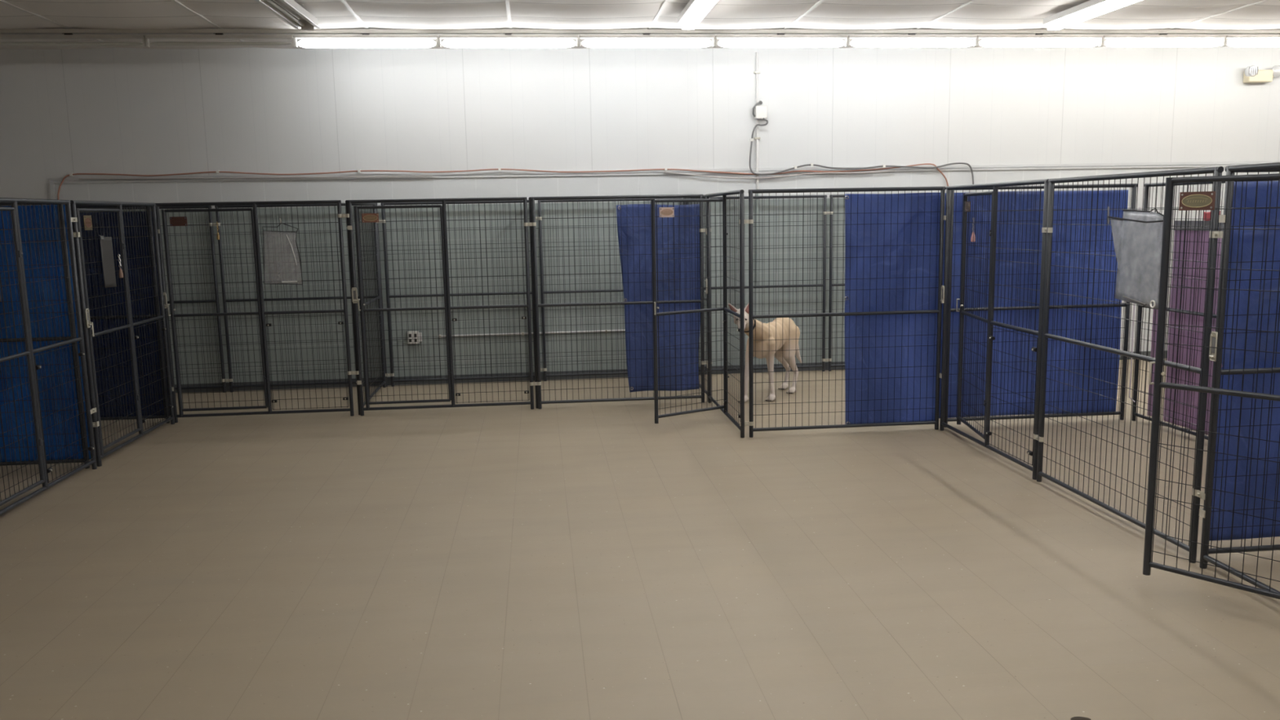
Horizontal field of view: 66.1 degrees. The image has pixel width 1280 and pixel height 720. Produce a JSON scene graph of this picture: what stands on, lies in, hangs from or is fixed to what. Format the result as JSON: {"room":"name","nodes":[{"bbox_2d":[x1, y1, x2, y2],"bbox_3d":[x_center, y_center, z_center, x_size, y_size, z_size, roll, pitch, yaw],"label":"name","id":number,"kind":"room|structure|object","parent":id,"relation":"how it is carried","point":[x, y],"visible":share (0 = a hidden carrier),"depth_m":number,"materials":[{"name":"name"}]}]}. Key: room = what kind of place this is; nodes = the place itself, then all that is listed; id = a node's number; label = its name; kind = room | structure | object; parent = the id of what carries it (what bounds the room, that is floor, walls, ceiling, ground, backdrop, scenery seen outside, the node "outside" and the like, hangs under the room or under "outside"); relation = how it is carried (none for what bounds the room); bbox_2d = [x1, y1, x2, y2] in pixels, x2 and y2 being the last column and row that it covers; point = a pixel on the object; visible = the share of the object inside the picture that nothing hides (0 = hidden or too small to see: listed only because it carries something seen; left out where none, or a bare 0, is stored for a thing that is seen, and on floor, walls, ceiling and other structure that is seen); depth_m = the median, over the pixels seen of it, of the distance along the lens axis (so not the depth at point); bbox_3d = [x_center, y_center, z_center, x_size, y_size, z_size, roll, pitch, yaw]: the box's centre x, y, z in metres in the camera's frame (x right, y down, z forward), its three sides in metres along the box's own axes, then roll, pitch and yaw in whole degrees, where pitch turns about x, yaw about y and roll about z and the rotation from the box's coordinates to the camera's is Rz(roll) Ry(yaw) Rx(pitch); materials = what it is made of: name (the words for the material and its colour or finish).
{"room":"dog kennel","nodes":[
{"label":"dog kennel","id":0,"kind":"room"},
{"bbox_2d":[0,358,1279,719],"bbox_3d":[1.134,1.111,4.067,16.200,0.100,12.650,-2,8,-6],"label":"floor","id":1,"kind":"structure","parent":0,"point":[596,560],"depth_m":4.67,"materials":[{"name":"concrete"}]},
{"bbox_2d":[0,202,89,468],"bbox_3d":[-4.563,-0.133,6.595,1.492,1.829,0.030,-2,8,-6],"label":"fence","id":2,"kind":"object","parent":1,"relation":"on","point":[9,340],"visible":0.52,"depth_m":6.65,"materials":[{"name":"grey metal"}]},
{"bbox_2d":[0,204,90,462],"bbox_3d":[-4.553,-0.147,6.649,1.457,1.761,0.043,-2,8,-5],"label":"tarp","id":3,"kind":"object","parent":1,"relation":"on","point":[37,297],"visible":0.7,"depth_m":6.70,"materials":[{"name":"blue fabric"}]},
{"bbox_2d":[0,197,97,515],"bbox_3d":[-3.686,-0.050,5.925,0.053,1.829,1.492,-2,8,-6],"label":"fence","id":4,"kind":"object","parent":1,"relation":"on","point":[31,361],"visible":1,"depth_m":6.05,"materials":[{"name":"grey metal"}]},
{"bbox_2d":[0,204,169,422],"bbox_3d":[-4.721,-0.350,8.086,1.492,1.829,0.030,-2,8,-6],"label":"fence","id":5,"kind":"object","parent":1,"relation":"on","point":[156,300],"visible":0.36,"depth_m":8.14,"materials":[{"name":"grey metal"}]},
{"bbox_2d":[66,211,169,417],"bbox_3d":[-4.705,-0.350,8.128,1.460,1.715,0.011,-2,8,-6],"label":"tarp","id":6,"kind":"object","parent":5,"relation":"attached to","point":[145,312],"visible":0.32,"depth_m":8.18,"materials":[{"name":"blue fabric"}]},
{"bbox_2d":[70,200,174,466],"bbox_3d":[-3.843,-0.261,7.377,0.058,1.829,1.516,-2,8,-6],"label":"fence","id":7,"kind":"object","parent":1,"relation":"on","point":[87,326],"visible":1,"depth_m":7.31,"materials":[{"name":"grey metal"}]},
{"bbox_2d":[98,235,116,288],"bbox_3d":[-3.809,-0.706,7.033,0.031,0.378,0.200,-2,8,-6],"label":"card","id":8,"kind":"object","parent":7,"relation":"hanging from","point":[106,245],"visible":1,"depth_m":7.03,"materials":[{"name":"grey paper"}]},
{"bbox_2d":[117,253,123,278],"bbox_3d":[-3.815,-0.689,7.218,0.028,0.177,0.030,-2,8,-6],"label":"tag","id":9,"kind":"object","parent":7,"relation":"hanging from","point":[120,273],"visible":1,"depth_m":7.22,"materials":[{"name":"silver metal"}]},
{"bbox_2d":[70,205,232,392],"bbox_3d":[-4.830,-0.561,9.527,1.590,1.829,0.044,-2,8,-6],"label":"fence","id":10,"kind":"object","parent":1,"relation":"on","point":[223,386],"visible":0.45,"depth_m":9.57,"materials":[{"name":"grey metal"}]},
{"bbox_2d":[155,200,359,422],"bbox_3d":[-3.183,-0.400,8.232,1.574,1.829,0.058,-2,8,-6],"label":"fence","id":11,"kind":"object","parent":1,"relation":"on","point":[182,220],"visible":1,"depth_m":8.22,"materials":[{"name":"grey metal"}]},
{"bbox_2d":[262,218,302,284],"bbox_3d":[-2.975,-0.895,8.156,0.312,0.554,0.017,-2,8,-6],"label":"document sleeve","id":12,"kind":"object","parent":11,"relation":"hanging from","point":[279,219],"visible":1,"depth_m":8.16,"materials":[{"name":"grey plastic"}]},
{"bbox_2d":[214,203,394,392],"bbox_3d":[-3.279,-0.613,9.684,1.598,1.829,0.044,-2,8,-6],"label":"fence","id":13,"kind":"object","parent":1,"relation":"on","point":[217,214],"visible":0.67,"depth_m":9.66,"materials":[{"name":"grey metal"}]},
{"bbox_2d":[216,221,219,239],"bbox_3d":[-4.066,-1.245,9.473,0.030,0.177,0.028,-2,8,-6],"label":"hook","id":14,"kind":"object","parent":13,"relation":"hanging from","point":[217,236],"visible":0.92,"depth_m":9.47,"materials":[{"name":"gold metal"}]},
{"bbox_2d":[345,200,386,415],"bbox_3d":[-2.502,-0.531,9.031,0.030,1.829,1.412,-2,8,-6],"label":"fence","id":15,"kind":"object","parent":1,"relation":"on","point":[375,246],"visible":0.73,"depth_m":9.16,"materials":[{"name":"grey metal"}]},
{"bbox_2d":[346,196,541,415],"bbox_3d":[-1.653,-0.451,8.387,1.574,1.829,0.058,-2,8,-6],"label":"fence","id":16,"kind":"object","parent":1,"relation":"on","point":[366,217],"visible":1,"depth_m":8.38,"materials":[{"name":"grey metal"}]},
{"bbox_2d":[381,200,546,386],"bbox_3d":[-1.742,-0.664,9.839,1.562,1.829,0.044,-2,8,-6],"label":"fence","id":17,"kind":"object","parent":1,"relation":"on","point":[503,293],"visible":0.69,"depth_m":9.82,"materials":[{"name":"grey metal"}]},
{"bbox_2d":[528,196,537,408],"bbox_3d":[-0.988,-0.581,9.184,0.030,1.829,1.412,-2,8,-6],"label":"fence","id":18,"kind":"object","parent":1,"relation":"on","point":[530,197],"visible":0.77,"depth_m":8.49,"materials":[{"name":"grey metal"}]},
{"bbox_2d":[537,197,682,381],"bbox_3d":[-0.242,-0.714,9.991,1.522,1.829,0.044,-2,8,-6],"label":"fence","id":19,"kind":"object","parent":1,"relation":"on","point":[545,375],"visible":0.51,"depth_m":9.94,"materials":[{"name":"grey metal"}]},
{"bbox_2d":[530,194,712,408],"bbox_3d":[-0.138,-0.503,8.547,1.546,1.829,0.044,-2,8,-6],"label":"fence","id":20,"kind":"object","parent":1,"relation":"on","point":[537,305],"visible":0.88,"depth_m":8.53,"materials":[{"name":"grey metal"}]},
{"bbox_2d":[616,204,700,392],"bbox_3d":[0.181,-0.536,8.622,0.748,1.647,0.031,-2,8,-6],"label":"tarp","id":21,"kind":"object","parent":20,"relation":"hanging from","point":[643,369],"visible":0.84,"depth_m":8.62,"materials":[{"name":"blue fabric"}]},
{"bbox_2d":[682,194,707,395],"bbox_3d":[0.532,-0.633,9.348,0.030,1.829,1.392,-2,8,-6],"label":"fence","id":22,"kind":"object","parent":1,"relation":"on","point":[704,195],"visible":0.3,"depth_m":8.88,"materials":[{"name":"grey metal"}]},
{"bbox_2d":[650,189,744,438],"bbox_3d":[0.385,-0.416,7.898,0.647,1.829,1.456,-2,8,-6],"label":"fence","id":23,"kind":"object","parent":1,"relation":"on","point":[664,211],"visible":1,"depth_m":7.64,"materials":[{"name":"grey metal"}]},
{"bbox_2d":[728,303,801,402],"bbox_3d":[1.123,-0.106,8.796,0.308,0.916,1.367,4,10,31],"label":"dog","id":24,"kind":"object","parent":1,"relation":"on","point":[789,331],"visible":0.76,"depth_m":8.76},
{"bbox_2d":[697,195,833,371],"bbox_3d":[1.239,-0.764,10.141,1.526,1.829,0.044,-2,8,-6],"label":"fence","id":25,"kind":"object","parent":1,"relation":"on","point":[823,318],"visible":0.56,"depth_m":10.15,"materials":[{"name":"grey metal"}]},
{"bbox_2d":[828,194,844,371],"bbox_3d":[2.722,-0.813,10.290,1.524,1.829,0.044,-2,8,-6],"label":"fence","id":26,"kind":"object","parent":1,"relation":"on","point":[831,262],"visible":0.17,"depth_m":10.21,"materials":[{"name":"grey metal"}]},
{"bbox_2d":[738,186,946,437],"bbox_3d":[1.499,-0.349,7.306,1.544,1.829,0.044,-2,8,-6],"label":"fence","id":27,"kind":"object","parent":1,"relation":"on","point":[750,221],"visible":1,"depth_m":7.30,"materials":[{"name":"grey metal"}]},
{"bbox_2d":[844,192,940,424],"bbox_3d":[1.891,-0.368,7.381,0.746,1.744,0.018,-2,8,-6],"label":"tarp","id":28,"kind":"object","parent":27,"relation":"hanging from","point":[874,326],"visible":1,"depth_m":7.38,"materials":[{"name":"blue fabric"}]},
{"bbox_2d":[939,178,1053,479],"bbox_3d":[2.399,-0.266,6.631,0.157,1.829,1.538,-2,8,-6],"label":"fence","id":29,"kind":"object","parent":1,"relation":"on","point":[966,205],"visible":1,"depth_m":6.60,"materials":[{"name":"grey metal"}]},
{"bbox_2d":[970,217,975,242],"bbox_3d":[2.381,-0.931,7.026,0.028,0.177,0.030,-2,8,-6],"label":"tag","id":30,"kind":"object","parent":29,"relation":"hanging from","point":[971,237],"visible":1,"depth_m":7.03,"materials":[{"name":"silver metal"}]},
{"bbox_2d":[944,183,1137,427],"bbox_3d":[3.057,-0.411,7.529,1.472,1.829,0.030,-2,8,-6],"label":"fence","id":31,"kind":"object","parent":1,"relation":"on","point":[949,309],"visible":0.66,"depth_m":7.52,"materials":[{"name":"grey metal"}]},
{"bbox_2d":[938,189,1128,418],"bbox_3d":[3.003,-0.422,7.552,1.488,1.728,0.023,-2,8,-6],"label":"tarp","id":32,"kind":"object","parent":31,"relation":"hanging from","point":[958,209],"visible":0.7,"depth_m":7.56,"materials":[{"name":"blue fabric"}]},
{"bbox_2d":[1070,716,1090,719],"bbox_3d":[1.445,1.177,3.223,0.068,0.005,0.044,-2,8,-6],"label":"scrap","id":33,"kind":"object","parent":1,"relation":"on","point":[1073,717],"visible":1,"depth_m":3.23,"materials":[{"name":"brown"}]},
{"bbox_2d":[1036,166,1223,563],"bbox_3d":[2.509,-0.051,5.165,0.044,1.829,1.534,-2,8,-6],"label":"fence","id":34,"kind":"object","parent":1,"relation":"on","point":[1216,171],"visible":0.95,"depth_m":5.08,"materials":[{"name":"grey metal"}]},
{"bbox_2d":[1107,206,1164,309],"bbox_3d":[2.485,-0.524,4.961,0.016,0.500,0.475,-2,8,-6],"label":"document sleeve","id":35,"kind":"object","parent":34,"relation":"hanging from","point":[1137,236],"visible":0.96,"depth_m":4.91,"materials":[{"name":"plastic"}]},
{"bbox_2d":[1163,220,1222,435],"bbox_3d":[4.087,-0.101,6.088,0.023,1.500,2.560,-2,8,-6],"label":"sheet","id":36,"kind":"object","parent":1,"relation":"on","point":[1202,291],"visible":0.27,"depth_m":7.12,"materials":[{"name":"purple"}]},
{"bbox_2d":[1203,211,1220,221],"bbox_3d":[3.963,-1.000,6.818,0.007,0.071,0.170,-2,8,-6],"label":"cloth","id":37,"kind":"object","parent":36,"relation":"on","point":[1207,217],"visible":0.38,"depth_m":6.86,"materials":[{"name":"red fabric"}]},
{"bbox_2d":[1131,179,1279,439],"bbox_3d":[3.920,-0.323,6.826,0.044,1.829,1.522,-2,8,-6],"label":"fence","id":38,"kind":"object","parent":1,"relation":"on","point":[1139,328],"visible":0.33,"depth_m":7.19,"materials":[{"name":"grey metal"}]},
{"bbox_2d":[1128,207,1140,402],"bbox_3d":[3.809,-0.413,7.540,0.050,1.497,0.022,7,12,44],"label":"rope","id":39,"kind":"object","parent":38,"relation":"hanging from","point":[1139,207],"visible":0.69,"depth_m":7.60,"materials":[{"name":"grey"}]},
{"bbox_2d":[1146,309,1158,416],"bbox_3d":[3.940,-0.299,7.482,0.003,1.490,0.130,-2,8,-6],"label":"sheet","id":40,"kind":"object","parent":38,"relation":"hanging from","point":[1157,310],"visible":0.12,"depth_m":7.55,"materials":[{"name":"fabric"}]},
{"bbox_2d":[1142,161,1279,599],"bbox_3d":[2.456,0.167,3.693,0.450,1.829,1.504,-2,8,-6],"label":"fence","id":41,"kind":"object","parent":1,"relation":"on","point":[1188,201],"visible":1,"depth_m":4.14,"materials":[{"name":"grey metal"}]},
{"bbox_2d":[1207,168,1279,562],"bbox_3d":[3.342,0.024,4.556,1.462,1.829,0.030,-2,8,-6],"label":"fence","id":42,"kind":"object","parent":1,"relation":"on","point":[1268,370],"visible":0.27,"depth_m":4.51,"materials":[{"name":"grey metal"}]},
{"bbox_2d":[1209,180,1279,540],"bbox_3d":[3.360,0.003,4.602,1.404,1.681,0.038,-2,8,-6],"label":"tarp","id":43,"kind":"object","parent":42,"relation":"hanging from","point":[1251,185],"visible":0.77,"depth_m":4.56,"materials":[{"name":"blue fabric"}]},
{"bbox_2d":[0,46,1279,384],"bbox_3d":[0.437,-1.589,10.077,16.200,3.510,0.140,-2,8,-6],"label":"wall","id":44,"kind":"structure","parent":0,"point":[111,110],"depth_m":9.86,"materials":[{"name":"paint"}]},
{"bbox_2d":[79,175,432,179],"bbox_3d":[-3.686,-1.766,9.513,3.300,0.033,0.011,-2,8,-6],"label":"cord","id":45,"kind":"object","parent":44,"relation":"attached to","point":[398,175],"visible":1,"depth_m":9.50,"materials":[{"name":"grey plastic"}]},
{"bbox_2d":[407,331,422,343],"bbox_3d":[-2.268,-0.227,9.900,0.140,0.125,0.036,-2,8,-6],"label":"power outlet","id":46,"kind":"object","parent":44,"relation":"attached to","point":[416,335],"visible":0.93,"depth_m":9.88,"materials":[{"name":"white plastic"}]},
{"bbox_2d":[408,333,417,342],"bbox_3d":[-2.282,-0.221,9.882,0.078,0.082,0.002,-2,8,-6],"label":"socket","id":47,"kind":"object","parent":46,"relation":"attached to","point":[415,335],"depth_m":9.88,"materials":[{"name":"white plastic"}]},
{"bbox_2d":[57,163,948,199],"bbox_3d":[-1.160,-1.774,9.794,8.813,0.301,0.042,-2,8,-6],"label":"cord","id":48,"kind":"object","parent":44,"relation":"attached to","point":[500,168],"visible":0.95,"depth_m":9.71,"materials":[{"name":"brown plastic"}]},
{"bbox_2d":[663,170,894,178],"bbox_3d":[1.436,-1.897,10.037,2.401,0.088,0.013,-2,8,-6],"label":"cord","id":49,"kind":"object","parent":48,"relation":"hanging from","point":[883,171],"visible":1,"depth_m":10.03,"materials":[{"name":"grey plastic"}]},
{"bbox_2d":[439,329,625,337],"bbox_3d":[-0.770,-0.280,10.056,2.550,0.032,0.026,-2,8,-6],"label":"conduit","id":50,"kind":"object","parent":44,"relation":"attached to","point":[603,331],"visible":0.61,"depth_m":10.02,"materials":[{"name":"grey metal"}]},
{"bbox_2d":[48,160,1279,199],"bbox_3d":[1.447,-1.515,10.127,14.185,0.912,0.035,-2,8,-6],"label":"pipe","id":51,"kind":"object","parent":44,"relation":"attached to","point":[51,185],"depth_m":9.86,"materials":[{"name":"grey metal"}]},
{"bbox_2d":[174,350,1167,392],"bbox_3d":[1.490,0.081,10.357,14.160,0.085,0.008,-2,8,-6],"label":"baseboard","id":52,"kind":"structure","parent":44,"relation":"attached to","point":[388,379],"depth_m":10.03,"materials":[{"name":"grey plastic"}]},
{"bbox_2d":[753,52,759,282],"bbox_3d":[1.196,-1.948,10.032,0.060,2.305,0.044,-2,8,-6],"label":"conduit","id":53,"kind":"object","parent":44,"relation":"attached to","point":[757,138],"visible":1,"depth_m":10.02,"materials":[{"name":"white plastic"}]},
{"bbox_2d":[752,100,767,119],"bbox_3d":[1.205,-2.528,9.933,0.145,0.181,0.075,-2,8,-6],"label":"junction box","id":54,"kind":"object","parent":44,"relation":"attached to","point":[758,112],"visible":1,"depth_m":9.90,"materials":[{"name":"white plastic"}]},
{"bbox_2d":[749,117,973,184],"bbox_3d":[2.291,-2.108,10.087,2.387,0.748,0.048,-2,8,-6],"label":"cord","id":55,"kind":"object","parent":54,"relation":"hanging from","point":[763,118],"visible":0.99,"depth_m":10.06,"materials":[{"name":"grey plastic"}]},
{"bbox_2d":[1243,65,1279,83],"bbox_3d":[6.593,-3.025,10.397,0.420,0.172,0.142,-2,8,-6],"label":"emergency light","id":56,"kind":"object","parent":44,"relation":"attached to","point":[1251,74],"visible":1,"depth_m":10.37,"materials":[{"name":"beige plastic"}]},
{"bbox_2d":[0,0,1279,48],"bbox_3d":[1.067,-2.260,3.619,16.200,0.117,12.750,-2,8,-6],"label":"ceiling","id":57,"kind":"structure","parent":0,"point":[1231,15],"depth_m":8.13,"materials":[{"name":"white paint"}]},
{"bbox_2d":[254,0,320,31],"bbox_3d":[-2.580,-2.545,6.713,0.200,0.145,2.400,-2,8,-4],"label":"strip light","id":58,"kind":"object","parent":57,"relation":"attached to","point":[307,21],"visible":1,"depth_m":7.46,"materials":[{"name":"white metal"}]},
{"bbox_2d":[0,28,1279,34],"bbox_3d":[0.513,-2.958,8.870,16.200,0.032,0.080,-2,8,-6],"label":"trim","id":59,"kind":"structure","parent":57,"relation":"attached to","point":[2,31],"depth_m":8.76,"materials":[{"name":"white metal"}]},
{"bbox_2d":[0,33,146,47],"bbox_3d":[-4.831,-2.717,8.338,1.235,0.128,0.070,-2,8,-6],"label":"strip light","id":60,"kind":"object","parent":59,"relation":"attached to","point":[67,36],"visible":1,"depth_m":8.32,"materials":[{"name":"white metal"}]},
{"bbox_2d":[144,33,294,47],"bbox_3d":[-3.607,-2.758,8.462,1.235,0.128,0.070,-2,8,-6],"label":"strip light","id":61,"kind":"object","parent":59,"relation":"attached to","point":[218,36],"visible":1,"depth_m":8.45,"materials":[{"name":"white metal"}]},
{"bbox_2d":[293,33,439,48],"bbox_3d":[-2.383,-2.794,8.587,1.235,0.139,0.076,-2,8,-6],"label":"strip light","id":62,"kind":"object","parent":59,"relation":"attached to","point":[366,40],"visible":1,"depth_m":8.56,"materials":[{"name":"white plastic"}]},
{"bbox_2d":[438,33,578,48],"bbox_3d":[-1.158,-2.834,8.710,1.235,0.139,0.076,-2,8,-6],"label":"strip light","id":63,"kind":"object","parent":59,"relation":"attached to","point":[507,41],"visible":1,"depth_m":8.69,"materials":[{"name":"white plastic"}]},
{"bbox_2d":[578,33,715,48],"bbox_3d":[0.066,-2.875,8.834,1.235,0.139,0.076,-2,8,-6],"label":"strip light","id":64,"kind":"object","parent":59,"relation":"attached to","point":[645,41],"visible":1,"depth_m":8.81,"materials":[{"name":"white plastic"}]},
{"bbox_2d":[715,33,848,47],"bbox_3d":[1.290,-2.916,8.958,1.235,0.139,0.076,-2,8,-6],"label":"strip light","id":65,"kind":"object","parent":59,"relation":"attached to","point":[780,40],"visible":1,"depth_m":8.93,"materials":[{"name":"white plastic"}]},
{"bbox_2d":[847,33,977,47],"bbox_3d":[2.515,-2.957,9.082,1.235,0.139,0.076,-2,8,-6],"label":"strip light","id":66,"kind":"object","parent":59,"relation":"attached to","point":[911,40],"visible":1,"depth_m":9.05,"materials":[{"name":"white plastic"}]},
{"bbox_2d":[976,33,1103,47],"bbox_3d":[3.739,-2.998,9.206,1.235,0.139,0.076,-2,8,-6],"label":"strip light","id":67,"kind":"object","parent":59,"relation":"attached to","point":[1038,40],"visible":1,"depth_m":9.18,"materials":[{"name":"white plastic"}]},
{"bbox_2d":[1101,33,1226,47],"bbox_3d":[4.963,-3.039,9.329,1.235,0.139,0.076,-2,8,-6],"label":"strip light","id":68,"kind":"object","parent":59,"relation":"attached to","point":[1162,40],"visible":1,"depth_m":9.30,"materials":[{"name":"white plastic"}]},
{"bbox_2d":[1222,34,1279,47],"bbox_3d":[6.187,-3.079,9.453,1.235,0.139,0.076,-2,8,-6],"label":"strip light","id":69,"kind":"object","parent":59,"relation":"attached to","point":[1236,41],"visible":1,"depth_m":9.39,"materials":[{"name":"white plastic"}]},
{"bbox_2d":[677,0,718,30],"bbox_3d":[0.523,-2.642,6.986,0.176,0.146,2.400,-2,8,-6],"label":"strip light","id":70,"kind":"object","parent":57,"relation":"attached to","point":[695,11],"visible":1,"depth_m":7.63,"materials":[{"name":"white plastic"}]},
{"bbox_2d":[1043,0,1141,31],"bbox_3d":[3.693,-2.751,7.326,0.176,0.146,2.400,-2,8,-6],"label":"strip light","id":71,"kind":"object","parent":57,"relation":"attached to","point":[1088,10],"visible":0.98,"depth_m":7.95,"materials":[{"name":"white plastic"}]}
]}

